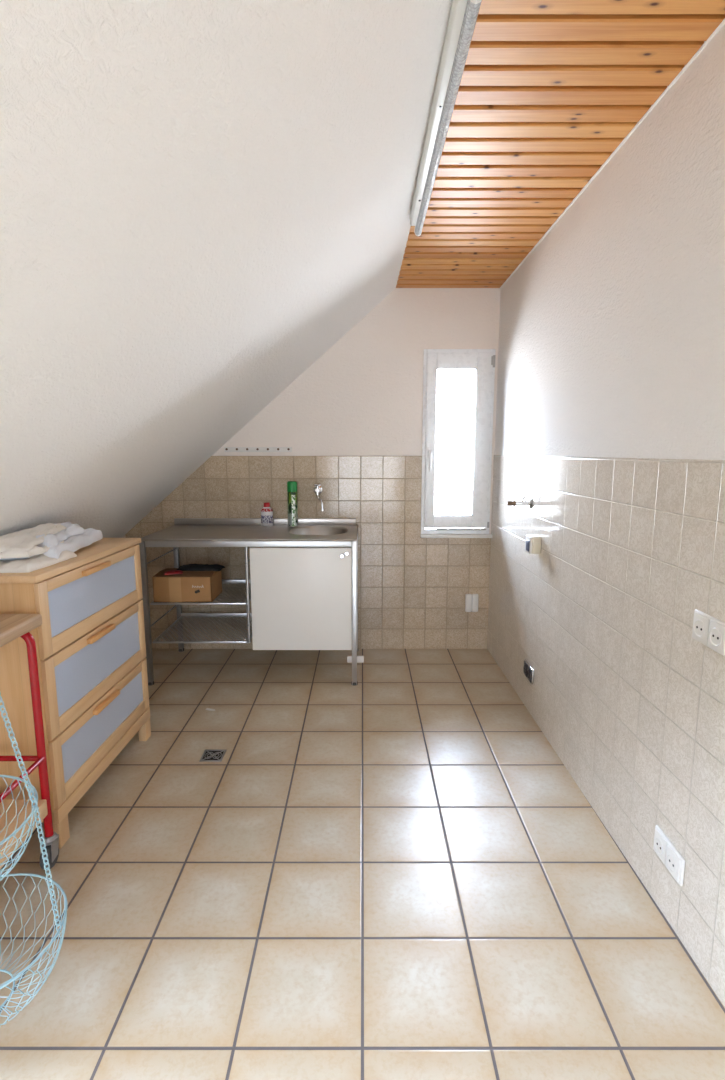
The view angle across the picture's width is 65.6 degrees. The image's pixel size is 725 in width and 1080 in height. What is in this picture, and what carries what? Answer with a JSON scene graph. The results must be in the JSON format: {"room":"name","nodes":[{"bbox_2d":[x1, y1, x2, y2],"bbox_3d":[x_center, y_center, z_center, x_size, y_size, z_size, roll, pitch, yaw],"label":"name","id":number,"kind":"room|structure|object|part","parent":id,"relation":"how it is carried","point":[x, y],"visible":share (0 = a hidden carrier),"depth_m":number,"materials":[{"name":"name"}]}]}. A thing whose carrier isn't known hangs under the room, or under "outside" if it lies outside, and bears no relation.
{"room":"attic utility room","nodes":[
{"label":"attic utility room","id":0,"kind":"room"},
{"bbox_2d":[0,693,67,1026],"bbox_3d":[-0.892,0.408,1.190,0.397,1.322,0.403,0,9,0],"label":"hanging basket","id":1,"kind":"object","parent":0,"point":[35,809],"visible":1,"depth_m":1.28,"materials":[{"name":"blue metal"}]},
{"bbox_3d":[-0.763,0.430,1.225,0.070,0.352,0.007,-4,10,-24],"label":"chain","id":2,"kind":"part","parent":1,"relation":"part of","materials":[{"name":"blue metal"}]},
{"bbox_3d":[-0.717,0.748,1.279,0.049,0.307,0.011,4,10,24],"label":"chain","id":3,"kind":"part","parent":1,"relation":"part of","materials":[{"name":"blue metal"}]},
{"bbox_2d":[0,0,451,537],"bbox_3d":[-0.845,-0.123,-0.320,2.143,1.877,8.305,0,9,0],"label":"sloped ceiling","id":4,"kind":"structure","parent":0,"point":[200,199],"depth_m":1.31,"materials":[{"name":"paint"}]},
{"bbox_2d":[224,447,291,451],"bbox_3d":[-0.695,-0.601,3.737,0.450,0.032,0.040,0,9,0],"label":"hook rail","id":5,"kind":"object","parent":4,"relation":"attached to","point":[227,449],"visible":1,"depth_m":3.74,"materials":[{"name":"white plastic"}]},
{"bbox_2d":[122,288,499,537],"bbox_3d":[-0.375,-0.575,3.812,3.350,2.700,0.100,0,9,0],"label":"wall","id":6,"kind":"structure","parent":0,"point":[363,396],"depth_m":3.69,"materials":[{"name":"paint"}]},
{"bbox_2d":[174,518,355,524],"bbox_3d":[-0.660,-0.124,3.815,1.230,0.048,0.022,0,9,0],"label":"backsplash","id":7,"kind":"structure","parent":6,"relation":"attached to","point":[177,521],"depth_m":3.80,"materials":[{"name":"metal"}]},
{"bbox_2d":[125,456,490,648],"bbox_3d":[-0.362,0.102,3.865,2.515,1.346,0.005,0,9,0],"label":"tile wainscoting","id":8,"kind":"structure","parent":6,"relation":"attached to","point":[412,589],"depth_m":3.85,"materials":[{"name":"tile"}]},
{"bbox_2d":[314,484,323,510],"bbox_3d":[-0.291,-0.284,3.729,0.061,0.176,0.152,-1,9,-8],"label":"tap","id":9,"kind":"object","parent":6,"relation":"attached to","point":[317,489],"visible":1,"depth_m":3.73,"materials":[{"name":"silver metal"}]},
{"bbox_3d":[-0.281,-0.247,3.712,0.021,0.107,0.109,-4,10,-25],"label":"spout","id":10,"kind":"part","parent":9,"relation":"part of","materials":[{"name":"silver metal"}]},
{"bbox_2d":[420,349,495,537],"bbox_3d":[0.640,-0.628,3.739,0.488,1.236,0.128,0,9,0],"label":"window","id":11,"kind":"structure","parent":6,"relation":"in","point":[475,525],"depth_m":3.73,"materials":[{"name":"white plastic"}]},
{"bbox_3d":[0.446,-0.533,3.716,0.024,0.157,0.052,0,9,0],"label":"handle","id":12,"kind":"part","parent":11,"relation":"part of","materials":[{"name":"white plastic"}]},
{"bbox_3d":[0.640,-0.027,3.824,0.488,0.022,0.045,0,9,0],"label":"sill","id":13,"kind":"part","parent":11,"relation":"part of","materials":[{"name":"white plastic"}]},
{"bbox_2d":[465,594,478,611],"bbox_3d":[0.759,0.437,3.904,0.090,0.128,0.022,0,9,0],"label":"cover plate","id":14,"kind":"object","parent":6,"relation":"attached to","point":[471,600],"visible":1,"depth_m":3.89,"materials":[{"name":"white plastic"}]},
{"bbox_2d":[0,649,724,1079],"bbox_3d":[-0.375,1.485,0.033,3.350,0.200,8.605,0,9,0],"label":"floor","id":15,"kind":"structure","parent":0,"point":[397,873],"depth_m":1.72,"materials":[{"name":"tile"}]},
{"bbox_2d":[0,614,58,869],"bbox_3d":[-1.218,0.692,1.637,0.413,0.868,0.438,0,9,0],"label":"trolley","id":16,"kind":"object","parent":15,"relation":"on","point":[12,626],"visible":0.88,"depth_m":1.78,"materials":[{"name":"red metal"}]},
{"bbox_2d":[0,614,41,646],"bbox_3d":[-1.216,0.282,1.578,0.408,0.040,0.414,0,9,0],"label":"countertop","id":17,"kind":"structure","parent":16,"relation":"on","point":[12,626],"depth_m":1.68,"materials":[{"name":"beige wood"}]},
{"bbox_2d":[0,800,47,868],"bbox_3d":[-1.216,0.900,1.681,0.365,0.055,0.330,0,9,0],"label":"shelf","id":18,"kind":"object","parent":16,"relation":"attached to","point":[42,805],"depth_m":1.75,"materials":[{"name":"brown wood"}]},
{"bbox_3d":[-1.222,0.632,1.820,0.380,0.723,0.026,0,9,0],"label":"tube frame","id":19,"kind":"part","parent":16,"relation":"part of","materials":[{"name":"red paint"}]},
{"bbox_2d":[0,538,150,848],"bbox_3d":[-1.213,0.535,2.289,0.375,0.978,0.824,0,9,1],"label":"dresser","id":20,"kind":"object","parent":15,"relation":"on","point":[90,638],"visible":0.95,"depth_m":2.07,"materials":[{"name":"brown wood"}]},
{"bbox_3d":[-1.236,0.558,1.897,0.339,0.854,0.018,0,9,1],"label":"panel","id":21,"kind":"part","parent":20,"relation":"part of","materials":[{"name":"brown wood"}]},
{"bbox_2d":[0,522,102,572],"bbox_3d":[-1.231,0.002,2.157,0.288,0.115,0.661,0,9,0],"label":"folded cloth","id":22,"kind":"object","parent":20,"relation":"on","point":[40,546],"visible":1,"depth_m":2.03,"materials":[{"name":"white fabric"}]},
{"bbox_3d":[-1.072,1.030,1.988,0.036,0.094,0.060,0,9,1],"label":"leg","id":23,"kind":"part","parent":20,"relation":"part of","materials":[{"name":"brown wood"}]},
{"bbox_3d":[-1.052,0.101,2.217,0.018,0.040,0.690,0,9,1],"label":"rail","id":24,"kind":"part","parent":20,"relation":"part of","materials":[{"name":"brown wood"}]},
{"bbox_3d":[-1.054,0.201,2.233,0.007,0.170,0.698,0,9,1],"label":"panel","id":25,"kind":"part","parent":20,"relation":"part of","materials":[{"name":"plastic"}]},
{"bbox_3d":[-1.052,0.362,2.258,0.018,0.040,0.690,0,9,1],"label":"rail","id":26,"kind":"part","parent":20,"relation":"part of","materials":[{"name":"brown wood"}]},
{"bbox_3d":[-1.052,0.308,2.250,0.018,0.055,0.690,0,9,1],"label":"rail","id":27,"kind":"part","parent":20,"relation":"part of","materials":[{"name":"brown wood"}]},
{"bbox_3d":[-1.035,0.111,2.193,0.019,0.021,0.200,0,9,1],"label":"handle","id":28,"kind":"part","parent":20,"relation":"part of","materials":[{"name":"brown wood"}]},
{"bbox_3d":[-1.054,0.474,2.276,0.007,0.194,0.698,0,9,1],"label":"panel","id":29,"kind":"part","parent":20,"relation":"part of","materials":[{"name":"plastic"}]},
{"bbox_3d":[-1.052,0.647,2.303,0.018,0.040,0.690,0,9,1],"label":"rail","id":30,"kind":"part","parent":20,"relation":"part of","materials":[{"name":"brown wood"}]},
{"bbox_3d":[-1.052,0.593,2.294,0.018,0.055,0.690,0,9,1],"label":"rail","id":31,"kind":"part","parent":20,"relation":"part of","materials":[{"name":"brown wood"}]},
{"bbox_3d":[-1.056,0.899,2.342,0.026,0.053,0.800,0,9,1],"label":"rail","id":32,"kind":"part","parent":20,"relation":"part of","materials":[{"name":"brown wood"}]},
{"bbox_3d":[-1.035,0.371,2.234,0.019,0.021,0.200,0,9,1],"label":"handle","id":33,"kind":"part","parent":20,"relation":"part of","materials":[{"name":"brown wood"}]},
{"bbox_3d":[-1.054,0.740,2.317,0.007,0.158,0.698,0,9,1],"label":"panel","id":34,"kind":"part","parent":20,"relation":"part of","materials":[{"name":"plastic"}]},
{"bbox_3d":[-1.052,0.842,2.333,0.018,0.055,0.690,0,9,1],"label":"rail","id":35,"kind":"part","parent":20,"relation":"part of","materials":[{"name":"brown wood"}]},
{"bbox_3d":[-1.035,0.656,2.278,0.019,0.021,0.200,0,9,1],"label":"handle","id":36,"kind":"part","parent":20,"relation":"part of","materials":[{"name":"brown wood"}]},
{"bbox_3d":[-1.054,0.915,2.719,0.036,0.094,0.060,0,9,1],"label":"leg","id":37,"kind":"part","parent":20,"relation":"part of","materials":[{"name":"brown wood"}]},
{"bbox_2d":[199,750,225,761],"bbox_3d":[-0.683,0.984,2.569,0.100,0.004,0.100,0,9,0],"label":"floor drain","id":38,"kind":"object","parent":15,"relation":"on","point":[208,755],"visible":1,"depth_m":2.56,"materials":[{"name":"metal"}]},
{"bbox_2d":[139,518,363,685],"bbox_3d":[-0.638,0.359,3.574,1.292,0.928,0.648,0,9,0],"label":"sink","id":39,"kind":"object","parent":15,"relation":"on","point":[300,597],"visible":0.93,"depth_m":3.28,"materials":[{"name":"metal"}]},
{"bbox_3d":[-1.265,0.433,3.293,0.030,0.870,0.030,0,9,0],"label":"leg","id":40,"kind":"part","parent":39,"relation":"part of","materials":[{"name":"silver metal"}]},
{"bbox_3d":[-1.245,0.091,3.534,0.009,0.009,0.564,0,9,0],"label":"rail","id":41,"kind":"part","parent":39,"relation":"part of","materials":[{"name":"silver metal"}]},
{"bbox_3d":[-1.245,0.462,3.592,0.009,0.009,0.564,0,9,0],"label":"rail","id":42,"kind":"part","parent":39,"relation":"part of","materials":[{"name":"silver metal"}]},
{"bbox_3d":[-1.265,0.345,3.858,0.030,0.870,0.030,0,9,0],"label":"leg","id":43,"kind":"part","parent":39,"relation":"part of","materials":[{"name":"silver metal"}]},
{"bbox_2d":[152,568,221,601],"bbox_3d":[-1.059,0.268,3.421,0.342,0.162,0.254,0,9,0],"label":"cardboard box","id":44,"kind":"object","parent":39,"relation":"on","point":[189,586],"visible":0.98,"depth_m":3.30,"materials":[{"name":"brown cardboard"}]},
{"bbox_2d":[164,570,182,574],"bbox_3d":[-1.125,0.189,3.345,0.107,0.016,0.071,-3,9,-17],"label":"packet","id":45,"kind":"object","parent":44,"relation":"on","point":[169,572],"visible":1,"depth_m":3.32,"materials":[{"name":"red plastic"}]},
{"bbox_2d":[176,564,224,570],"bbox_3d":[-1.000,0.164,3.467,0.289,0.031,0.129,0,9,0],"label":"fabric bag","id":46,"kind":"object","parent":44,"relation":"on","point":[189,567],"visible":0.98,"depth_m":3.42,"materials":[{"name":"black fabric"}]},
{"bbox_2d":[150,579,250,604],"bbox_3d":[-0.961,0.325,3.562,0.571,0.030,0.540,0,9,0],"label":"shelf","id":47,"kind":"object","parent":39,"relation":"attached to","point":[222,601],"depth_m":3.42,"materials":[{"name":"metal"}]},
{"bbox_2d":[153,613,251,642],"bbox_3d":[-0.961,0.557,3.599,0.571,0.030,0.540,0,9,0],"label":"shelf","id":48,"kind":"object","parent":39,"relation":"attached to","point":[195,618],"depth_m":3.59,"materials":[{"name":"metal"}]},
{"bbox_3d":[-0.653,0.021,3.227,1.181,0.035,0.028,0,9,0],"label":"rail","id":49,"kind":"part","parent":39,"relation":"part of","materials":[{"name":"metal"}]},
{"bbox_2d":[141,525,357,547],"bbox_3d":[-0.656,0.009,3.523,1.247,0.129,0.639,0,9,0],"label":"countertop","id":50,"kind":"structure","parent":39,"relation":"on","point":[175,532],"depth_m":3.42,"materials":[{"name":"metal"}]},
{"bbox_2d":[261,502,272,525],"bbox_3d":[-0.638,-0.172,3.754,0.080,0.156,0.050,0,9,0],"label":"bottle","id":51,"kind":"object","parent":39,"relation":"on","point":[266,511],"visible":1,"depth_m":3.74,"materials":[{"name":"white plastic"}]},
{"bbox_2d":[287,481,297,526],"bbox_3d":[-0.462,-0.237,3.708,0.069,0.300,0.069,0,9,0],"label":"spray can","id":52,"kind":"object","parent":39,"relation":"on","point":[291,485],"visible":1,"depth_m":3.68,"materials":[{"name":"green metal"}]},
{"bbox_3d":[-0.354,0.345,3.263,0.581,0.608,0.018,0,9,0],"label":"door","id":53,"kind":"part","parent":39,"relation":"part of","materials":[{"name":"white laminate"}]},
{"bbox_3d":[-0.048,0.433,3.293,0.030,0.870,0.030,0,9,0],"label":"leg","id":54,"kind":"part","parent":39,"relation":"part of","materials":[{"name":"metal"}]},
{"bbox_3d":[-0.048,0.345,3.858,0.030,0.870,0.030,0,9,0],"label":"leg","id":55,"kind":"part","parent":39,"relation":"part of","materials":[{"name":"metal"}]},
{"bbox_2d":[396,0,724,287],"bbox_3d":[0.580,-1.053,-0.373,0.795,0.123,8.021,0,9,0],"label":"ceiling","id":56,"kind":"structure","parent":0,"point":[549,90],"depth_m":1.78,"materials":[{"name":"brown wood"}]},
{"bbox_2d":[410,0,481,235],"bbox_3d":[0.238,-1.321,1.834,0.062,0.110,1.432,0,9,0],"label":"lamp","id":57,"kind":"object","parent":56,"relation":"attached to","point":[463,15],"visible":0.96,"depth_m":1.59,"materials":[{"name":"metal"}]},
{"bbox_2d":[495,24,724,459],"bbox_3d":[1.051,-0.022,-0.203,0.250,2.850,8.608,0,9,-1],"label":"wall","id":58,"kind":"structure","parent":0,"point":[612,328],"depth_m":1.86,"materials":[{"name":"white paint"}]},
{"bbox_2d":[507,496,532,508],"bbox_3d":[0.824,-0.199,2.955,0.128,0.068,0.056,0,9,1],"label":"tap","id":59,"kind":"object","parent":58,"relation":"attached to","point":[523,502],"visible":1,"depth_m":2.94,"materials":[{"name":"silver metal"}]},
{"bbox_2d":[523,659,533,684],"bbox_3d":[0.881,0.700,2.989,0.017,0.082,0.154,0,9,1],"label":"double socket","id":60,"kind":"object","parent":58,"relation":"attached to","point":[528,670],"visible":1,"depth_m":2.96,"materials":[{"name":"silver metal"}]},
{"bbox_2d":[525,535,540,553],"bbox_3d":[0.860,0.021,2.838,0.060,0.086,0.084,0,9,1],"label":"socket","id":61,"kind":"object","parent":58,"relation":"attached to","point":[533,542],"visible":1,"depth_m":2.80,"materials":[{"name":"beige plastic"}]},
{"bbox_2d":[487,455,724,1006],"bbox_3d":[0.923,0.718,-0.087,0.005,1.352,8.006,0,9,-1],"label":"tile wainscoting","id":62,"kind":"structure","parent":58,"relation":"attached to","point":[632,705],"depth_m":1.87,"materials":[{"name":"tile"}]},
{"bbox_2d":[499,18,724,288],"bbox_3d":[0.923,-1.042,-0.363,0.010,0.113,8.006,0,9,-1],"label":"trim","id":63,"kind":"structure","parent":58,"relation":"attached to","point":[722,23],"depth_m":1.84,"materials":[{"name":"white paint"}]},
{"bbox_2d":[653,825,684,885],"bbox_3d":[0.895,0.923,1.650,0.017,0.082,0.154,0,9,1],"label":"double socket","id":64,"kind":"object","parent":58,"relation":"attached to","point":[666,851],"visible":1,"depth_m":1.63,"materials":[{"name":"white plastic"}]},
{"bbox_2d":[692,609,724,656],"bbox_3d":[0.896,0.239,1.450,0.017,0.082,0.154,0,9,1],"label":"double socket","id":65,"kind":"object","parent":58,"relation":"attached to","point":[707,630],"visible":1,"depth_m":1.45,"materials":[{"name":"white plastic"}]}
]}

